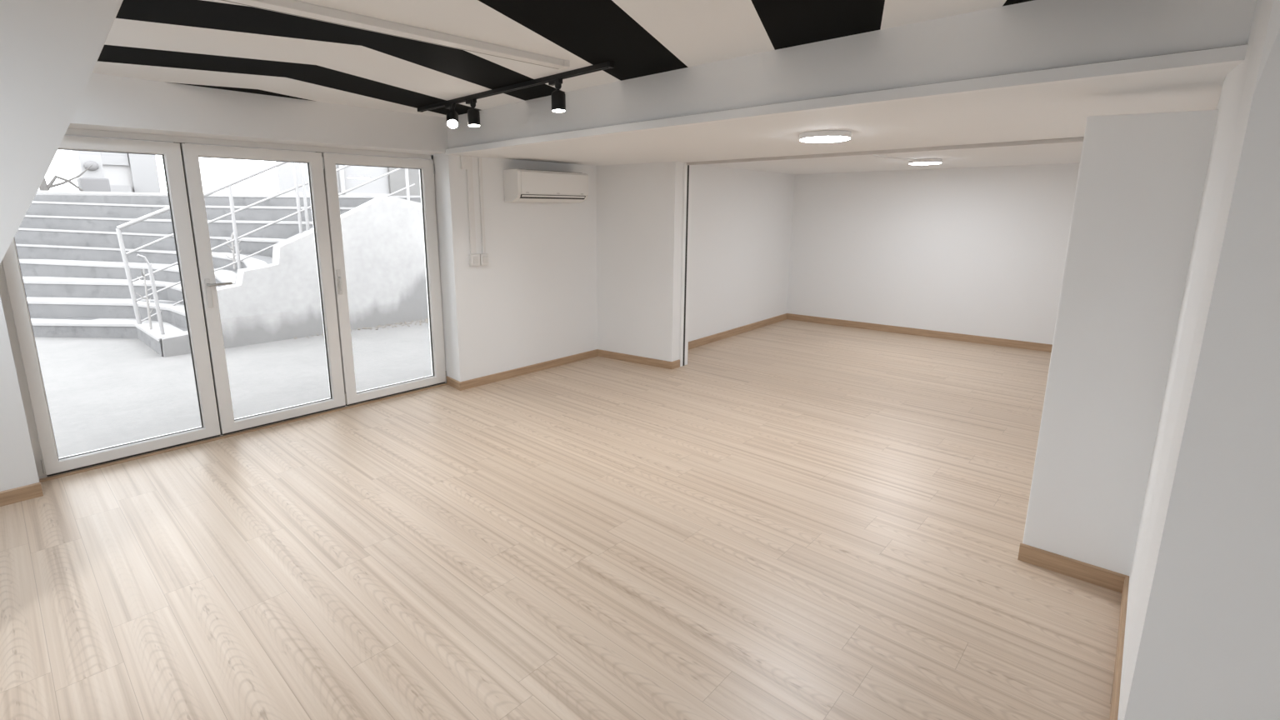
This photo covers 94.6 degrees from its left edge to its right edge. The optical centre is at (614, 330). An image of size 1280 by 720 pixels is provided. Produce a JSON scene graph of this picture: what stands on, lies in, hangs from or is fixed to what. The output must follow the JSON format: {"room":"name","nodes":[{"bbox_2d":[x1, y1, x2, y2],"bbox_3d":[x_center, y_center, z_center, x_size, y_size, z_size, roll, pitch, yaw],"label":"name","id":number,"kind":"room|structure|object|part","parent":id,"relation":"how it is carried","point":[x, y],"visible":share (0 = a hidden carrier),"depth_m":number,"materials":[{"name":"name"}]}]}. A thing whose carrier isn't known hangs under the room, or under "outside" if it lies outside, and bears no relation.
{"room":"empty studio room","nodes":[
{"label":"empty studio room","id":0,"kind":"room"},
{"bbox_2d":[0,0,123,264],"bbox_3d":[-2.480,0.102,1.609,0.350,2.400,2.093,11,16,42],"label":"wall","id":1,"kind":"structure","parent":0,"point":[50,50],"depth_m":1.88,"materials":[{"name":"paint"}]},
{"bbox_2d":[0,73,597,491],"bbox_3d":[-2.863,-0.421,3.930,0.385,2.500,8.250,11,16,42],"label":"wall","id":2,"kind":"structure","parent":0,"point":[534,302],"depth_m":5.27,"materials":[{"name":"paint"}]},
{"bbox_2d":[0,482,43,506],"bbox_3d":[-4.354,1.140,2.317,0.014,0.082,3.051,11,16,42],"label":"baseboard","id":3,"kind":"structure","parent":2,"relation":"attached to","point":[12,496],"depth_m":3.34,"materials":[{"name":"brown wood"}]},
{"bbox_2d":[0,128,446,479],"bbox_3d":[-2.597,-0.322,4.449,0.108,2.098,2.828,11,16,42],"label":"door surround","id":4,"kind":"object","parent":2,"relation":"attached to","point":[4,295],"visible":0.53,"depth_m":3.69,"materials":[{"name":"white plastic"}]},
{"bbox_2d":[1,135,220,476],"bbox_3d":[-3.199,-0.166,3.765,0.072,2.038,0.933,11,16,42],"label":"door","id":5,"kind":"structure","parent":4,"relation":"attached to","point":[52,465],"depth_m":3.86,"materials":[{"name":"white plastic"}]},
{"bbox_2d":[176,142,346,434],"bbox_3d":[-2.567,-0.300,4.403,0.149,2.046,0.932,11,16,42],"label":"door","id":6,"kind":"structure","parent":4,"relation":"attached to","point":[191,153],"depth_m":4.31,"materials":[{"name":"white plastic"}]},
{"bbox_3d":[-2.824,-0.257,4.103,0.010,0.200,0.032,11,16,42],"label":"handle","id":7,"kind":"part","parent":6,"relation":"part of","materials":[{"name":"white metal"}]},
{"bbox_3d":[-2.759,-0.322,4.116,0.053,0.019,0.144,11,16,42],"label":"lever","id":8,"kind":"part","parent":6,"relation":"part of","materials":[{"name":"silver metal"}]},
{"bbox_2d":[315,151,446,405],"bbox_3d":[-1.946,-0.435,5.070,0.129,2.046,0.977,11,16,42],"label":"door","id":9,"kind":"structure","parent":4,"relation":"attached to","point":[426,167],"depth_m":5.04,"materials":[{"name":"white plastic"}]},
{"bbox_3d":[-2.215,-0.387,4.743,0.010,0.200,0.032,11,16,42],"label":"handle","id":10,"kind":"part","parent":9,"relation":"part of","materials":[{"name":"white metal"}]},
{"bbox_3d":[-2.200,-0.372,4.732,0.033,0.114,0.018,11,16,42],"label":"lever","id":11,"kind":"part","parent":9,"relation":"part of","materials":[{"name":"white metal"}]},
{"bbox_2d":[460,155,476,254],"bbox_3d":[-1.292,-1.098,5.206,0.024,0.848,0.110,11,16,42],"label":"duct","id":12,"kind":"object","parent":2,"relation":"attached to","point":[466,162],"depth_m":5.20,"materials":[{"name":"white plastic"}]},
{"bbox_2d":[469,254,479,265],"bbox_3d":[-1.263,-0.632,5.317,0.044,0.104,0.094,11,16,42],"label":"light switch","id":13,"kind":"object","parent":2,"relation":"attached to","point":[474,259],"visible":1,"depth_m":5.29,"materials":[{"name":"white plastic"}]},
{"bbox_2d":[477,158,485,253],"bbox_3d":[-1.197,-1.114,5.309,0.020,0.838,0.036,11,16,42],"label":"duct","id":14,"kind":"object","parent":2,"relation":"attached to","point":[480,167],"depth_m":5.30,"materials":[{"name":"white plastic"}]},
{"bbox_2d":[480,253,489,264],"bbox_3d":[-1.195,-0.646,5.388,0.044,0.104,0.082,11,16,42],"label":"light switch","id":15,"kind":"object","parent":2,"relation":"attached to","point":[483,257],"visible":1,"depth_m":5.37,"materials":[{"name":"white plastic"}]},
{"bbox_2d":[503,169,588,202],"bbox_3d":[-0.645,-1.385,5.705,0.224,0.293,0.890,11,16,42],"label":"air conditioner","id":16,"kind":"object","parent":2,"relation":"attached to","point":[520,185],"visible":1,"depth_m":5.55,"materials":[{"name":"white plastic"}]},
{"bbox_2d":[520,194,585,199],"bbox_3d":[-0.585,-1.279,5.665,0.034,0.036,0.815,11,16,42],"label":"air vent","id":17,"kind":"object","parent":16,"relation":"attached to","point":[522,196],"depth_m":5.64,"materials":[{"name":"grey plastic"}]},
{"bbox_3d":[-0.561,-1.400,5.642,0.017,0.205,0.849,11,16,42],"label":"panel","id":18,"kind":"part","parent":16,"relation":"part of","materials":[{"name":"white plastic"}]},
{"bbox_2d":[446,349,679,390],"bbox_3d":[-0.543,0.366,6.139,2.361,0.078,0.824,-4,12,-20],"label":"baseboard","id":19,"kind":"structure","parent":2,"relation":"attached to","point":[460,386],"depth_m":6.15,"materials":[{"name":"brown wood"}]},
{"bbox_2d":[0,319,1121,719],"bbox_3d":[1.155,1.071,3.165,7.650,0.120,12.200,11,16,42],"label":"floor","id":20,"kind":"structure","parent":0,"point":[790,519],"depth_m":2.79,"materials":[{"name":"brown wood"}]},
{"bbox_2d":[39,382,448,482],"bbox_3d":[-2.545,0.712,4.604,0.040,0.010,2.816,11,16,42],"label":"threshold","id":21,"kind":"object","parent":20,"relation":"on","point":[86,469],"visible":1,"depth_m":4.27,"materials":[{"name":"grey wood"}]},
{"bbox_2d":[92,0,1034,117],"bbox_3d":[-0.834,-0.927,0.396,7.400,0.140,6.100,11,16,42],"label":"ceiling","id":22,"kind":"structure","parent":0,"point":[218,44],"depth_m":2.66,"materials":[{"name":"paint"}]},
{"bbox_2d":[220,0,569,70],"bbox_3d":[-0.887,-1.268,2.510,1.764,0.034,0.083,-11,16,-43],"label":"ceiling trunking","id":23,"kind":"structure","parent":22,"relation":"attached to","point":[287,7],"depth_m":2.46,"materials":[{"name":"white plastic"}]},
{"bbox_2d":[417,60,614,112],"bbox_3d":[-0.750,-1.530,3.783,2.055,0.028,0.038,11,16,43],"label":"track rail","id":24,"kind":"object","parent":22,"relation":"attached to","point":[607,65],"visible":1,"depth_m":3.57,"materials":[{"name":"black metal"}]},
{"bbox_2d":[445,103,458,129],"bbox_3d":[-1.151,-1.510,4.169,0.086,0.174,0.168,-3,12,-17],"label":"track spotlight","id":25,"kind":"object","parent":24,"relation":"attached to","point":[452,116],"visible":1,"depth_m":4.14,"materials":[{"name":"black metal"}]},
{"bbox_2d":[465,98,479,127],"bbox_3d":[-0.968,-1.474,4.006,0.118,0.179,0.087,11,16,42],"label":"track spotlight","id":26,"kind":"object","parent":24,"relation":"attached to","point":[473,114],"visible":1,"depth_m":3.97,"materials":[{"name":"black metal"}]},
{"bbox_2d":[548,78,565,112],"bbox_3d":[-0.335,-1.352,3.402,0.114,0.178,0.086,11,16,42],"label":"track spotlight","id":27,"kind":"object","parent":24,"relation":"attached to","point":[558,97],"visible":1,"depth_m":3.37,"materials":[{"name":"black metal"}]},
{"bbox_2d":[446,0,1257,165],"bbox_3d":[1.172,-1.493,3.975,5.205,0.417,2.188,11,16,42],"label":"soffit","id":28,"kind":"structure","parent":22,"relation":"attached to","point":[1034,35],"depth_m":2.77,"materials":[{"name":"paint"}]},
{"bbox_2d":[799,130,851,142],"bbox_3d":[1.293,-1.190,3.634,0.300,0.040,0.300,11,16,42],"label":"ceiling lamp","id":29,"kind":"object","parent":28,"relation":"attached to","point":[828,136],"visible":1,"depth_m":3.53,"materials":[{"name":"white paint"}]},
{"bbox_2d":[800,136,849,142],"bbox_3d":[1.293,-1.173,3.638,0.292,0.006,0.292,11,16,42],"label":"diffuser","id":30,"kind":"object","parent":29,"relation":"attached to","point":[807,139],"depth_m":3.61,"materials":[{"name":"white plastic"}]},
{"bbox_2d":[444,44,1248,154],"bbox_3d":[0.453,-1.159,3.256,5.205,0.050,0.130,11,16,42],"label":"beam","id":31,"kind":"structure","parent":28,"relation":"attached to","point":[1232,54],"depth_m":2.42,"materials":[{"name":"white paint"}]},
{"bbox_2d":[595,161,683,361],"bbox_3d":[0.263,-0.719,6.317,1.015,2.133,0.377,11,16,42],"label":"wall partition","id":32,"kind":"structure","parent":0,"point":[639,206],"depth_m":6.16,"materials":[{"name":"paint"}]},
{"bbox_2d":[679,162,692,366],"bbox_3d":[0.714,-0.644,6.085,0.060,2.079,0.132,11,16,42],"label":"door frame","id":33,"kind":"structure","parent":32,"relation":"attached to","point":[687,169],"depth_m":6.05,"materials":[{"name":"white paint"}]},
{"bbox_2d":[686,136,1084,164],"bbox_3d":[2.118,-1.444,4.613,3.861,0.118,0.036,10,15,41],"label":"trim","id":34,"kind":"structure","parent":32,"relation":"attached to","point":[1080,138],"depth_m":4.51,"materials":[{"name":"grey paint"}]},
{"bbox_2d":[688,165,794,341],"bbox_3d":[1.527,-1.085,7.696,0.352,2.300,3.470,11,16,42],"label":"wall","id":35,"kind":"structure","parent":0,"point":[742,219],"depth_m":7.57,"materials":[{"name":"paint"}]},
{"bbox_2d":[698,141,1083,174],"bbox_3d":[3.303,-1.814,6.088,5.000,0.120,3.840,11,16,42],"label":"ceiling","id":36,"kind":"structure","parent":0,"point":[1062,152],"depth_m":6.11,"materials":[{"name":"paint"}]},
{"bbox_2d":[867,154,915,160],"bbox_3d":[2.527,-1.643,5.579,1.363,0.012,0.104,-10,15,-41],"label":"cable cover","id":37,"kind":"object","parent":36,"relation":"attached to","point":[872,155],"visible":0.68,"depth_m":5.71,"materials":[{"name":"white plastic"}]},
{"bbox_2d":[908,158,941,164],"bbox_3d":[3.178,-1.723,6.044,0.300,0.040,0.300,11,16,42],"label":"ceiling lamp","id":38,"kind":"object","parent":36,"relation":"attached to","point":[929,161],"visible":0.96,"depth_m":5.93,"materials":[{"name":"white paint"}]},
{"bbox_2d":[909,162,940,164],"bbox_3d":[3.178,-1.706,6.048,0.292,0.006,0.292,11,16,42],"label":"diffuser","id":39,"kind":"object","parent":38,"relation":"attached to","point":[912,163],"depth_m":6.03,"materials":[{"name":"white plastic"}]},
{"bbox_2d":[786,163,1079,344],"bbox_3d":[4.383,-1.022,7.386,4.654,2.300,0.257,10,15,40],"label":"wall","id":40,"kind":"structure","parent":0,"point":[982,251],"depth_m":7.48,"materials":[{"name":"paint"}]},
{"bbox_2d":[687,313,1052,352],"bbox_3d":[3.143,0.301,6.419,4.304,0.092,3.400,11,16,42],"label":"baseboard","id":41,"kind":"structure","parent":40,"relation":"attached to","point":[937,334],"depth_m":7.72,"materials":[{"name":"brown wood"}]},
{"bbox_2d":[1022,110,1218,575],"bbox_3d":[2.112,0.123,2.518,0.393,1.995,0.145,11,16,42],"label":"wall","id":42,"kind":"structure","parent":0,"point":[1141,179],"depth_m":2.44,"materials":[{"name":"paint"}]},
{"bbox_2d":[1017,543,1129,719],"bbox_3d":[1.659,1.158,2.232,0.409,0.082,1.205,11,16,42],"label":"baseboard","id":43,"kind":"structure","parent":42,"relation":"attached to","point":[1117,582],"depth_m":2.59,"materials":[{"name":"brown wood"}]},
{"bbox_2d":[1117,0,1279,719],"bbox_3d":[2.069,0.081,1.710,0.638,2.400,1.350,11,16,42],"label":"wall pier","id":44,"kind":"object","parent":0,"point":[1202,637],"visible":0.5,"depth_m":1.43,"materials":[{"name":"paint"}]},
{"label":"outside","id":45,"kind":"structure","parent":0,"visible":0},
{"bbox_2d":[34,319,431,457],"bbox_3d":[-5.731,0.243,7.596,8.530,0.238,15.000,11,16,42],"label":"patio","id":46,"kind":"structure","parent":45,"point":[101,392],"depth_m":5.80,"materials":[{"name":"concrete"}]},
{"bbox_2d":[14,190,420,356],"bbox_3d":[-8.602,-1.176,9.240,11.512,2.064,4.967,1,12,5],"label":"staircase","id":47,"kind":"structure","parent":46,"relation":"on","point":[75,281],"depth_m":9.05,"materials":[{"name":"concrete"}]},
{"bbox_2d":[135,268,156,329],"bbox_3d":[-5.667,-0.377,7.125,0.211,0.741,0.196,4,12,18],"label":"bare shrub","id":48,"kind":"object","parent":47,"relation":"on","point":[149,312],"visible":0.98,"depth_m":7.13,"materials":[{"name":"grey plant"}]},
{"bbox_2d":[224,232,242,268],"bbox_3d":[-5.445,-1.159,8.425,0.222,0.557,0.242,11,16,42],"label":"bare shrub","id":49,"kind":"object","parent":47,"relation":"on","point":[232,248],"visible":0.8,"depth_m":8.40,"materials":[{"name":"grey plant"}]},
{"bbox_2d":[115,161,414,334],"bbox_3d":[-4.594,-1.646,8.096,1.274,2.904,3.408,11,16,42],"label":"stair railing","id":50,"kind":"object","parent":47,"relation":"on","point":[134,300],"visible":0.52,"depth_m":7.83,"materials":[{"name":"white metal"}]},
{"bbox_3d":[-6.161,-0.668,7.482,0.106,1.232,0.046,-6,13,-26],"label":"post","id":51,"kind":"part","parent":50,"relation":"part of","materials":[{"name":"white metal"}]},
{"bbox_3d":[-5.318,-0.799,6.654,0.033,0.124,0.106,11,16,42],"label":"post arm","id":52,"kind":"part","parent":50,"relation":"part of","materials":[{"name":"grey paint"}]},
{"bbox_3d":[-5.285,-0.346,6.797,0.039,0.831,0.067,4,12,21],"label":"post","id":53,"kind":"part","parent":50,"relation":"part of","materials":[{"name":"white metal"}]},
{"bbox_3d":[-5.704,-0.357,7.783,0.988,0.459,0.022,-6,13,-26],"label":"rail","id":54,"kind":"part","parent":50,"relation":"part of","materials":[{"name":"white metal"}]},
{"bbox_3d":[-4.590,-2.239,7.980,3.606,1.695,0.052,-6,13,-26],"label":"handrail","id":55,"kind":"part","parent":50,"relation":"part of","materials":[{"name":"white metal"}]},
{"bbox_3d":[-5.090,-1.336,7.904,0.046,1.230,0.047,11,16,42],"label":"post","id":56,"kind":"part","parent":50,"relation":"part of","materials":[{"name":"white metal"}]},
{"bbox_3d":[-4.571,-1.893,8.060,3.556,1.608,0.032,-6,13,-26],"label":"rail","id":57,"kind":"part","parent":50,"relation":"part of","materials":[{"name":"white metal"}]},
{"bbox_3d":[-4.566,-1.553,8.132,3.544,1.601,0.030,-6,13,-26],"label":"rail","id":58,"kind":"part","parent":50,"relation":"part of","materials":[{"name":"white metal"}]},
{"bbox_3d":[-4.566,-1.276,8.188,3.543,1.543,0.026,-6,13,-26],"label":"rail","id":59,"kind":"part","parent":50,"relation":"part of","materials":[{"name":"white metal"}]},
{"bbox_3d":[-4.391,-1.765,8.180,0.048,1.180,0.052,11,16,42],"label":"post","id":60,"kind":"part","parent":50,"relation":"part of","materials":[{"name":"white metal"}]},
{"bbox_3d":[-4.313,-1.792,8.215,0.046,1.220,0.047,11,16,42],"label":"post","id":61,"kind":"part","parent":50,"relation":"part of","materials":[{"name":"white metal"}]},
{"bbox_3d":[-3.087,-2.367,8.736,0.044,1.600,0.042,11,16,42],"label":"post","id":62,"kind":"part","parent":50,"relation":"part of","materials":[{"name":"white metal"}]},
{"bbox_2d":[161,196,428,357],"bbox_3d":[-3.075,-1.014,8.832,0.260,1.909,6.240,11,16,42],"label":"wall","id":63,"kind":"structure","parent":46,"relation":"on","point":[382,237],"depth_m":8.02,"materials":[{"name":"grey concrete"}]},
{"bbox_2d":[294,318,428,339],"bbox_3d":[-2.969,-0.032,8.277,0.903,0.026,2.598,11,16,42],"label":"leaf litter","id":64,"kind":"object","parent":46,"relation":"on","point":[426,319],"visible":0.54,"depth_m":8.44,"materials":[{"name":"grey plant"}]},
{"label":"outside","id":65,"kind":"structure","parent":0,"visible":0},
{"bbox_3d":[-12.253,-4.357,21.938,31.570,0.640,44.000,11,16,42],"label":"ground","id":66,"kind":"structure","parent":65,"visible":0},
{"bbox_2d":[39,165,92,190],"bbox_3d":[-11.606,-4.193,11.874,0.933,2.942,1.440,11,16,42],"label":"bare tree","id":67,"kind":"object","parent":66,"relation":"on","point":[44,187],"visible":0.21,"depth_m":12.18,"materials":[{"name":"grey plant"}]},
{"bbox_2d":[75,150,110,191],"bbox_3d":[-11.695,-3.822,13.130,0.505,1.700,0.500,11,16,42],"label":"gate pillar","id":68,"kind":"structure","parent":66,"relation":"on","point":[93,179],"depth_m":13.06,"materials":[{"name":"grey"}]},
{"bbox_2d":[71,150,160,192],"bbox_3d":[-13.621,-6.162,15.861,3.600,5.800,1.950,11,16,42],"label":"house","id":69,"kind":"structure","parent":66,"relation":"on","point":[126,172],"depth_m":15.28,"materials":[{"name":"grey paint"}]},
{"bbox_2d":[275,161,420,195],"bbox_3d":[-9.152,-8.176,19.745,6.800,8.200,7.000,11,16,42],"label":"house","id":70,"kind":"structure","parent":66,"relation":"on","point":[351,177],"depth_m":17.73,"materials":[{"name":"white painted plaster"},{"name":"glass"}]}
]}

